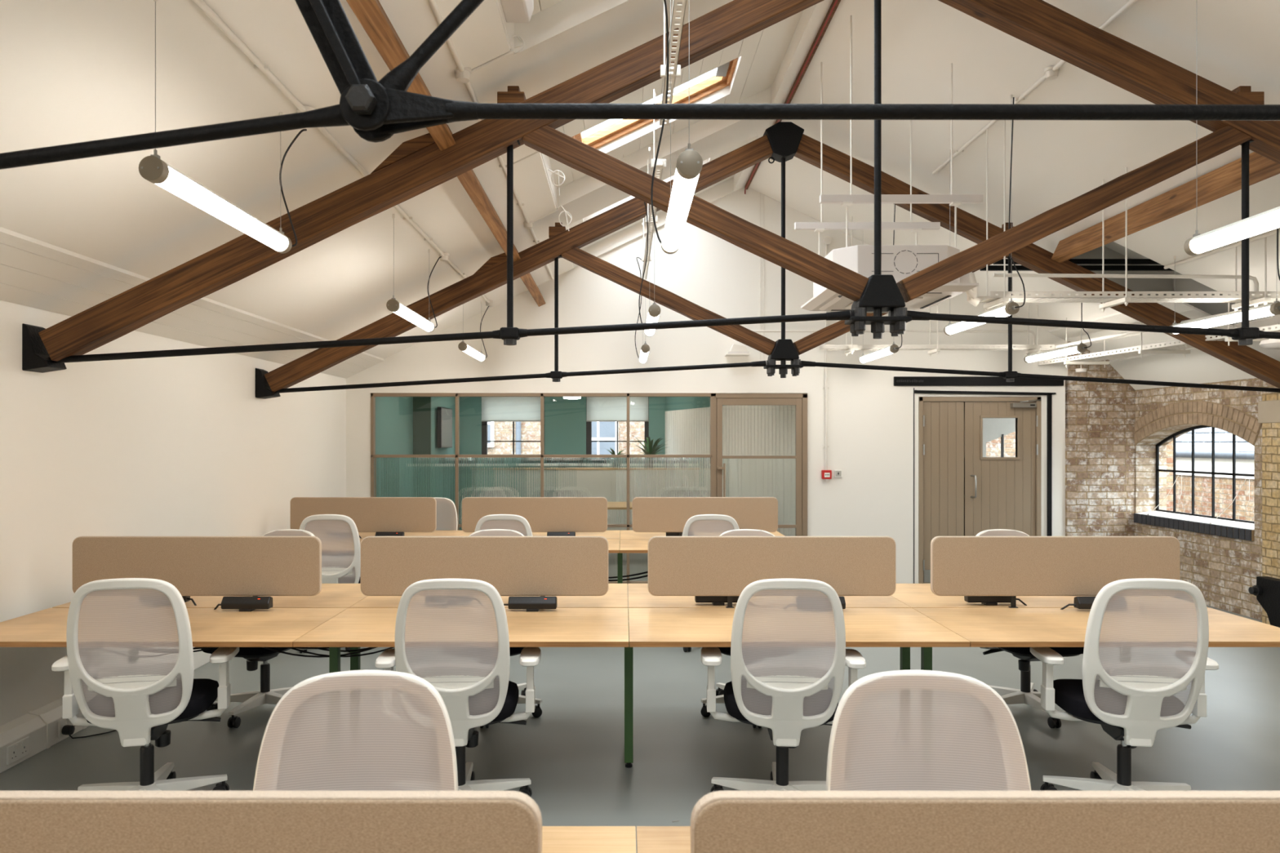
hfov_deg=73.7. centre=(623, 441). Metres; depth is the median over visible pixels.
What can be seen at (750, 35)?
window
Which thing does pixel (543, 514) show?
screen
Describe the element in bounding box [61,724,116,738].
plug
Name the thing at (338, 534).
office chair
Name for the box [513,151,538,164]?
branch
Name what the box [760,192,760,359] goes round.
conduit
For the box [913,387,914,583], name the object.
trim
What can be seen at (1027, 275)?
conduit
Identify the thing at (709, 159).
window
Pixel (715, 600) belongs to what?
module
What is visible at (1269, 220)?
lamp
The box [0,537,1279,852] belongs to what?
floor
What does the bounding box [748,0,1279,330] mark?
ceiling
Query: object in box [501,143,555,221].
ceiling panel
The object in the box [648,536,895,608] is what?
screen
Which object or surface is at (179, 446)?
wall
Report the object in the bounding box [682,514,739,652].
office chair
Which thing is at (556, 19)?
ceiling
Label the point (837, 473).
wall switch
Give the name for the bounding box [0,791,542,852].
screen
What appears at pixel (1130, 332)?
conduit
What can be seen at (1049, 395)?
trim
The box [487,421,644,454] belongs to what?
brick house
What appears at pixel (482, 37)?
ceiling panel
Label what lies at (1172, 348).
tray
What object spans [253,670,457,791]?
office chair
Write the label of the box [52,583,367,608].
desk
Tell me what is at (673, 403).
wall
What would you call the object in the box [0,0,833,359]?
ceiling
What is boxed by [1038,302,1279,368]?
cable tray
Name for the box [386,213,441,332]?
lamp
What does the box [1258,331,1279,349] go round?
lamp
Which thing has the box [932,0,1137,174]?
conduit
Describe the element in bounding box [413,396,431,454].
wall
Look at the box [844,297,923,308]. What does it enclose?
grille
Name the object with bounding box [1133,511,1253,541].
window sill
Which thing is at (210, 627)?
desk
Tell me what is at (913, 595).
desk
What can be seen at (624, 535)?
desk
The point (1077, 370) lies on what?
smoke detector
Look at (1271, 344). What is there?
diffuser
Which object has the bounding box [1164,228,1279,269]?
conduit
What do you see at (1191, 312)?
trim
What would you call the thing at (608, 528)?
base cabinet
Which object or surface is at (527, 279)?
purlin
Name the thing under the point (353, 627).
desk
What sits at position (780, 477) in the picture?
door
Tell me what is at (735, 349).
emergency light
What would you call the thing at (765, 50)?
ceiling
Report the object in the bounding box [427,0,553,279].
conduit
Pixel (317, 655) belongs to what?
cable bundle
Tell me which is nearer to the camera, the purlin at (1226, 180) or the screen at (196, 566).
the screen at (196, 566)
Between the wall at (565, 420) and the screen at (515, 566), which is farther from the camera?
the wall at (565, 420)
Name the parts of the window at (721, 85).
sash, hinge plate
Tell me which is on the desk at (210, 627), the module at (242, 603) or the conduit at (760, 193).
the module at (242, 603)
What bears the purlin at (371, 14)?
attached to the roof truss at (417, 166)
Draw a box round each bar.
[980,265,1174,271]
[993,258,1160,264]
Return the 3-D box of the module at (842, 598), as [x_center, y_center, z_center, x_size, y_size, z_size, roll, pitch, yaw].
[0.964,0.845,4.341,0.317,0.114,0.078,0,0,0]
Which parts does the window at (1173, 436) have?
opening cord, opening cord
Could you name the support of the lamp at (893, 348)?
hanging from the ceiling at (1230, 44)
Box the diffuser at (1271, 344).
[1258,338,1279,349]
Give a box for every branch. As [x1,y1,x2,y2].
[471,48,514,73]
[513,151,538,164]
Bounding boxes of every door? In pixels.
[716,398,802,536]
[918,396,1041,583]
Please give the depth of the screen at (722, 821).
1.17 m
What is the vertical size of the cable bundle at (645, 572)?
0.227 m
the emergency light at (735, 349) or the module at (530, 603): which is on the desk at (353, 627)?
the module at (530, 603)
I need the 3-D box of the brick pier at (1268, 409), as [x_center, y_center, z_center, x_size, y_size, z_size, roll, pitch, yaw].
[5.665,0.590,7.230,0.090,2.020,0.660,0,0,0]
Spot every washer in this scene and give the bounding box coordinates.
[814,228,824,231]
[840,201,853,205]
[911,228,921,231]
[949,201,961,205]
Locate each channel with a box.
[794,62,940,255]
[819,14,982,248]
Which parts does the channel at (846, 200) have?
drop rod, hanger rod, hanger rod, drop rod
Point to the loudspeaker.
(514, 11)
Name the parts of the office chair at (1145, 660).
arm post, armrest, seat, spine arm, backrest, frame, lever, armrest, arm post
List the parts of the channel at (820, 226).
drop rod, hanger rod, hanger rod, drop rod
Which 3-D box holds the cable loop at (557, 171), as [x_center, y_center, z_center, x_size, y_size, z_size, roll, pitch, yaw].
[-0.440,-1.707,5.620,0.114,0.175,0.027,0,0,0]
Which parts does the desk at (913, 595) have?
leg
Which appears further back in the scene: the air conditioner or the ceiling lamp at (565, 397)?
the ceiling lamp at (565, 397)
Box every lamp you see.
[138,0,306,253]
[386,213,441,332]
[457,301,488,361]
[564,396,580,399]
[635,222,649,363]
[638,92,660,337]
[650,0,702,253]
[858,204,902,363]
[943,94,1025,335]
[1023,302,1091,363]
[1168,227,1279,334]
[1183,206,1279,255]
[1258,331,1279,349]
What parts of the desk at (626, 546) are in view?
leg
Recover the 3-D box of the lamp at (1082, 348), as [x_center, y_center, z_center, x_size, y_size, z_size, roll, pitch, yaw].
[4.315,-1.142,8.524,0.091,0.615,1.156,0,0,0]
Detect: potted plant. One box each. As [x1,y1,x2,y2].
[607,448,626,454]
[630,434,666,454]
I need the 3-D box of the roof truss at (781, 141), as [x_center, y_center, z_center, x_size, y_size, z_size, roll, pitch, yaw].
[1.360,-1.528,7.260,8.920,2.325,0.170,0,0,0]
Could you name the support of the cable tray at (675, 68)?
hanging from the ceiling at (538, 4)
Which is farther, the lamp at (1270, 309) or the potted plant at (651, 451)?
the potted plant at (651, 451)
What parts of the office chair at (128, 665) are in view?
arm post, armrest, backrest, frame, spine arm, seat, tension knob, lever, armrest, arm post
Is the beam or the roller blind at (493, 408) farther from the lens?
the roller blind at (493, 408)
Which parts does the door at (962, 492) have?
kick plate, handle, closer arm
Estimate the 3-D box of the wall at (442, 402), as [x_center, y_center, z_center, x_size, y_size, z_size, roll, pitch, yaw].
[-2.870,0.290,13.550,0.060,2.620,1.900,0,0,0]
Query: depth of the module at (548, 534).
7.40 m
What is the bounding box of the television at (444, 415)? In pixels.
[437,406,452,448]
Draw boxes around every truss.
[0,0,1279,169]
[22,0,1279,373]
[255,121,1279,399]
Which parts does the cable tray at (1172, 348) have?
hanger rod, hanger rod, hanger rod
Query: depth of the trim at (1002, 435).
11.99 m
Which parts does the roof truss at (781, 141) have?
tie rod, queen rod, king rod, hub plate, queen rod, tie rod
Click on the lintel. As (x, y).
(898, 380)
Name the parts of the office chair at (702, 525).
backrest, frame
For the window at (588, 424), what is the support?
in the wall at (565, 420)
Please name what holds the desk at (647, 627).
on the floor
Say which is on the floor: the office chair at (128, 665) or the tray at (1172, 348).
the office chair at (128, 665)
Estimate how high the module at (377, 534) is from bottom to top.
0.114 m
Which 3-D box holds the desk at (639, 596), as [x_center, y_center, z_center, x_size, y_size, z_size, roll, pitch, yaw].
[0.747,1.230,4.790,1.484,0.740,0.739,0,0,0]
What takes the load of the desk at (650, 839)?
on the floor
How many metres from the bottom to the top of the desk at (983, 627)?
0.740 m
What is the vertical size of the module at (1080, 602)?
0.114 m
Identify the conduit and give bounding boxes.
[191,0,493,306]
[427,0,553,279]
[751,329,1035,344]
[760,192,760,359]
[822,235,831,470]
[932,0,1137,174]
[992,273,1258,306]
[1040,307,1250,351]
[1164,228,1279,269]
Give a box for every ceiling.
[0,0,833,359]
[0,235,381,378]
[498,0,627,54]
[513,0,563,23]
[542,4,816,208]
[548,10,803,188]
[567,138,749,249]
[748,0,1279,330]
[1071,241,1271,324]
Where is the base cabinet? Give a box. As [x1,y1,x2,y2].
[606,527,633,537]
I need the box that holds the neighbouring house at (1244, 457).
[1175,427,1253,521]
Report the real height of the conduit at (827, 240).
2.605 m
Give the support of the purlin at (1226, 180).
attached to the roof truss at (417, 166)
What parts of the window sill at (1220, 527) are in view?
window sill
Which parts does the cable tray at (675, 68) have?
hanger rod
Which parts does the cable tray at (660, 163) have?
hanger rod, hanger rod, hanger rod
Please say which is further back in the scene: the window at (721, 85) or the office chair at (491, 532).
the window at (721, 85)
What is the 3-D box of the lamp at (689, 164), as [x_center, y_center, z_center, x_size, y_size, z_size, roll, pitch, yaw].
[0.183,-1.559,3.201,0.125,1.478,1.147,0,0,0]
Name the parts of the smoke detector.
stem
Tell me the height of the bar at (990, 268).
0.044 m
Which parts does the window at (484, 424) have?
frame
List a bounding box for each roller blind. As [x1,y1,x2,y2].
[480,396,540,421]
[586,396,648,421]
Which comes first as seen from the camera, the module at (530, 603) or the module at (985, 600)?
the module at (530, 603)
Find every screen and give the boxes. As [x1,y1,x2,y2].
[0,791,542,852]
[72,536,321,596]
[290,497,436,532]
[360,536,608,596]
[462,497,607,532]
[631,497,777,536]
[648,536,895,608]
[690,791,1279,852]
[930,536,1179,608]
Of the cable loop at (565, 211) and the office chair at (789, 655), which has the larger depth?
the cable loop at (565, 211)
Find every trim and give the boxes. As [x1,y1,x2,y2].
[0,226,384,361]
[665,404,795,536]
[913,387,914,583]
[914,390,1056,536]
[1000,434,1004,457]
[1048,302,1238,359]
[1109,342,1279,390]
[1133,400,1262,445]
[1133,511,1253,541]
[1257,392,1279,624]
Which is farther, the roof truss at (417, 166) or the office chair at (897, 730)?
the roof truss at (417, 166)
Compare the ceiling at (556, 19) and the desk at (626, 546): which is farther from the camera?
the desk at (626, 546)
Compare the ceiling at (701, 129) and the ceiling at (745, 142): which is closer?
the ceiling at (701, 129)
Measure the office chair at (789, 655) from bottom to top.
1.051 m
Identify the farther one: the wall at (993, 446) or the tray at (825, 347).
the wall at (993, 446)
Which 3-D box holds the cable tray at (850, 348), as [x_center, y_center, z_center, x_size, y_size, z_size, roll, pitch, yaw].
[3.325,-1.639,9.070,2.450,1.448,0.260,0,0,0]
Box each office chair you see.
[51,577,239,791]
[200,528,315,728]
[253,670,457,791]
[299,514,360,653]
[375,578,541,797]
[433,497,457,530]
[468,528,542,728]
[474,514,533,536]
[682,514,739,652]
[700,528,774,728]
[700,578,866,792]
[826,670,1031,791]
[975,528,1084,728]
[1030,577,1218,791]
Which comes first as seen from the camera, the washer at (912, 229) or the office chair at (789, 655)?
the office chair at (789, 655)
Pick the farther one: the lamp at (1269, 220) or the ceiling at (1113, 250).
the ceiling at (1113, 250)
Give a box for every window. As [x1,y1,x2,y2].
[481,421,540,454]
[568,35,751,123]
[569,53,745,170]
[580,156,712,222]
[586,396,648,454]
[1146,425,1253,524]
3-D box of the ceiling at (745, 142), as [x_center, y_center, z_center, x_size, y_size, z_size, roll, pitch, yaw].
[0.340,-2.527,8.625,1.778,0.870,1.750,0,0,0]
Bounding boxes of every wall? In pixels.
[0,300,413,725]
[346,186,1135,583]
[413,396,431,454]
[431,396,455,454]
[459,396,666,530]
[666,396,727,411]
[982,417,1015,457]
[986,431,1015,457]
[1135,377,1278,620]
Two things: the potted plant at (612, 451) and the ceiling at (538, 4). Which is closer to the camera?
the ceiling at (538, 4)
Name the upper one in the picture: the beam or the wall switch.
the beam
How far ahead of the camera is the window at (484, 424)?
14.55 m
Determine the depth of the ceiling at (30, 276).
4.73 m
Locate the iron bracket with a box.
[1248,576,1279,627]
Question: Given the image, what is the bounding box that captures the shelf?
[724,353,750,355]
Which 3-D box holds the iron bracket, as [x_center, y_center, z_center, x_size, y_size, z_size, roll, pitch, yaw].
[5.545,1.390,7.308,0.170,0.420,0.335,0,0,0]
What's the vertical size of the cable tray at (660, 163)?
0.516 m
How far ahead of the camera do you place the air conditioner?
5.50 m
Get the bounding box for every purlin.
[346,0,455,151]
[446,124,520,262]
[515,246,545,306]
[1051,151,1279,262]
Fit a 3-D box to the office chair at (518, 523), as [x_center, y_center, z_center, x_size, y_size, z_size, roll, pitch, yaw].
[-0.921,1.075,6.723,0.708,1.051,0.649,0,0,-2]
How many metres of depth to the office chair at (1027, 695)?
4.98 m
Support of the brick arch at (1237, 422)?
attached to the wall at (1224, 569)
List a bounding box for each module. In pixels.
[182,595,196,605]
[213,596,272,611]
[374,532,404,536]
[503,596,557,611]
[546,532,575,536]
[666,532,682,536]
[694,595,739,605]
[839,596,845,608]
[964,595,1026,605]
[1060,596,1095,609]
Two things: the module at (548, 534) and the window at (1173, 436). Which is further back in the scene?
the window at (1173, 436)
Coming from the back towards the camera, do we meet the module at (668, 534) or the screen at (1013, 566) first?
the module at (668, 534)
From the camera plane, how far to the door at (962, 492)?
9.56 m
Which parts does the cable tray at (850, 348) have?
hanger rod, hanger rod, hanger rod, hanger rod, hanger rod, hanger rod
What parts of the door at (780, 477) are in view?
handle, reeded pane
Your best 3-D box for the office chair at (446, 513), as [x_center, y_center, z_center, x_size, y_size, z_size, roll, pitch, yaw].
[-1.851,1.075,8.047,0.708,1.051,0.649,0,0,4]
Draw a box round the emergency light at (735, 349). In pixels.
[724,343,750,355]
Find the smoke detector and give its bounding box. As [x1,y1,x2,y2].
[1075,332,1086,372]
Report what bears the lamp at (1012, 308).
hanging from the ceiling at (1230, 44)
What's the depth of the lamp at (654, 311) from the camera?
5.97 m
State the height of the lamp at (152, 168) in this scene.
0.624 m
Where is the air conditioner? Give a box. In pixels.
[800,244,981,312]
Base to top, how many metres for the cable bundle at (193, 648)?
0.145 m
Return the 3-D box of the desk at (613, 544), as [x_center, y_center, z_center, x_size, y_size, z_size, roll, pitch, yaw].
[-0.775,1.230,7.120,1.489,0.740,0.739,0,0,0]
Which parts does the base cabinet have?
door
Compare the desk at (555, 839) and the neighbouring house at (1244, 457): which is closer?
the desk at (555, 839)
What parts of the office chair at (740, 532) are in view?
seat, frame, backrest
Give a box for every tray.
[641,88,666,279]
[659,0,686,124]
[819,216,1054,356]
[819,344,1054,350]
[977,120,1279,311]
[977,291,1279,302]
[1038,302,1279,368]
[1038,324,1279,365]
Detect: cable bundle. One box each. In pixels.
[192,647,217,652]
[262,647,394,657]
[608,571,648,581]
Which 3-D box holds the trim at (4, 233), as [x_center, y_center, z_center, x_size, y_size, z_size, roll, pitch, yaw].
[-2.688,-0.905,5.020,0.025,0.032,9.040,0,0,0]
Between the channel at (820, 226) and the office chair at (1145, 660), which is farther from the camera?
the channel at (820, 226)
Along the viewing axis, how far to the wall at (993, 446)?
14.60 m
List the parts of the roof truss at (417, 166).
tie rod, queen rod, king rod, hub plate, tie rod, queen rod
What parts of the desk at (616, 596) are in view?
leg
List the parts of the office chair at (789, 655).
arm post, armrest, seat, spine arm, backrest, frame, arm post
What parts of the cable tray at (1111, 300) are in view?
hanger rod, hanger rod, hanger rod, hanger rod, hanger rod, hanger rod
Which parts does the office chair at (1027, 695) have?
armrest, lever, frame, backrest, tension knob, seat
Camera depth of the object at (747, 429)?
11.70 m
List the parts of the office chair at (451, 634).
arm post, backrest, frame, spine arm, tension knob, seat, lever, armrest, arm post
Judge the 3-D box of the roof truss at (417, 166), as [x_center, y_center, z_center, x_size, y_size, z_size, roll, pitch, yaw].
[1.335,-1.528,4.480,8.920,2.325,0.170,0,0,0]
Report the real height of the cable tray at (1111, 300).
1.342 m
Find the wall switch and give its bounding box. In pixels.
[834,470,841,477]
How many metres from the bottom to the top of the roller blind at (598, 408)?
0.625 m
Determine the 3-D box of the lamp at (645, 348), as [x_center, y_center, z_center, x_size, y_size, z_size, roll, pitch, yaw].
[0.183,-1.559,8.466,0.125,1.478,1.137,0,0,0]
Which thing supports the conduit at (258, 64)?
attached to the ceiling at (72, 71)
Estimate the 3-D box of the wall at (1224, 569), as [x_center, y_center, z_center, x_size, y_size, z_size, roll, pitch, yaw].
[5.870,0.430,3.570,0.340,2.340,12.340,0,0,0]
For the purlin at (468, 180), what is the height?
0.187 m
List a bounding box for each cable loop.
[510,35,524,53]
[547,168,564,195]
[558,204,572,231]
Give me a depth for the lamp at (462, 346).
8.40 m
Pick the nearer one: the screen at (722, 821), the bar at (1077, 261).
the screen at (722, 821)
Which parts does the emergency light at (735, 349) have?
casing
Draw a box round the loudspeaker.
[500,0,533,22]
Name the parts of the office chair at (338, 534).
backrest, frame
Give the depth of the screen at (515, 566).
4.39 m
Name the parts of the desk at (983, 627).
leg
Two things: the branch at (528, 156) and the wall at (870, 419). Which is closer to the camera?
the branch at (528, 156)
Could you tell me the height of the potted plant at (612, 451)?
0.326 m
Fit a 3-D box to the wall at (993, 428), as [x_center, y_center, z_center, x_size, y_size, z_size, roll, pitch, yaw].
[4.700,0.100,12.050,4.600,3.000,0.100,0,0,0]
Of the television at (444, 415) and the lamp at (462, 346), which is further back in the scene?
the television at (444, 415)
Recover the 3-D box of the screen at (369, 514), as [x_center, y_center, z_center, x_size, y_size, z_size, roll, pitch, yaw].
[-2.285,0.686,7.500,1.279,0.388,0.034,0,0,0]
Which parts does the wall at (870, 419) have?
reeded pane, reeded pane, reeded pane, reeded pane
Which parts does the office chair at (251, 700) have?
seat, tension knob, backrest, frame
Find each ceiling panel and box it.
[435,0,510,69]
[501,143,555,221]
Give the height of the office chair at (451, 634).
1.051 m
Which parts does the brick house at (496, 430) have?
pane, pane, pane, pane, pane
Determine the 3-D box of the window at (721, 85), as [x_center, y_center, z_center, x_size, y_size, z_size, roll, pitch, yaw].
[0.225,-2.541,6.440,1.290,0.773,0.720,0,0,0]
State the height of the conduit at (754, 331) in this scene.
0.211 m
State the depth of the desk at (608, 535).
7.90 m
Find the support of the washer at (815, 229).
in the channel at (820, 226)
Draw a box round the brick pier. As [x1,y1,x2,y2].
[1166,440,1173,511]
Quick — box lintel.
[893,376,1063,386]
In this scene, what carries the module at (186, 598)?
on the desk at (331, 595)
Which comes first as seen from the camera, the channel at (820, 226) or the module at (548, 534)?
the channel at (820, 226)
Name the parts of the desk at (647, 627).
leg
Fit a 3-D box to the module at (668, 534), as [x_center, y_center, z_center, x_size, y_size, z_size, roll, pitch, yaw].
[0.536,0.845,7.574,0.317,0.114,0.078,0,0,0]
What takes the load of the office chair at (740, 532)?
on the floor
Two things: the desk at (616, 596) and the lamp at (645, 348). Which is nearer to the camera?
the desk at (616, 596)
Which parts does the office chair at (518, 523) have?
backrest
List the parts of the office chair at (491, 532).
backrest, frame, seat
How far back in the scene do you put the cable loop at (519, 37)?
4.20 m
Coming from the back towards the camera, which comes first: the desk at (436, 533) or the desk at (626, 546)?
the desk at (436, 533)
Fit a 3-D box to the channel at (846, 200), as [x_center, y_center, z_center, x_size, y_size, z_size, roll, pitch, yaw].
[1.822,-2.033,5.600,1.064,1.525,0.060,0,0,0]
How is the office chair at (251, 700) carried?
on the floor
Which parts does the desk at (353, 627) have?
leg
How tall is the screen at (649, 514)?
0.388 m
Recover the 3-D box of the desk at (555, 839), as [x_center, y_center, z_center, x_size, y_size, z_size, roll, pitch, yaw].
[-0.696,1.230,1.536,1.446,0.740,0.739,0,0,0]
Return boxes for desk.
[0,608,347,647]
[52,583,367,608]
[293,608,628,673]
[349,583,627,671]
[358,530,464,539]
[458,530,620,539]
[542,826,635,852]
[607,539,619,553]
[617,539,648,583]
[619,530,785,542]
[624,608,969,768]
[627,583,911,613]
[636,826,690,852]
[890,583,1208,670]
[912,608,1279,671]
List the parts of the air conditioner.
casing, fascia panel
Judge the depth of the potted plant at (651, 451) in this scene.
13.29 m

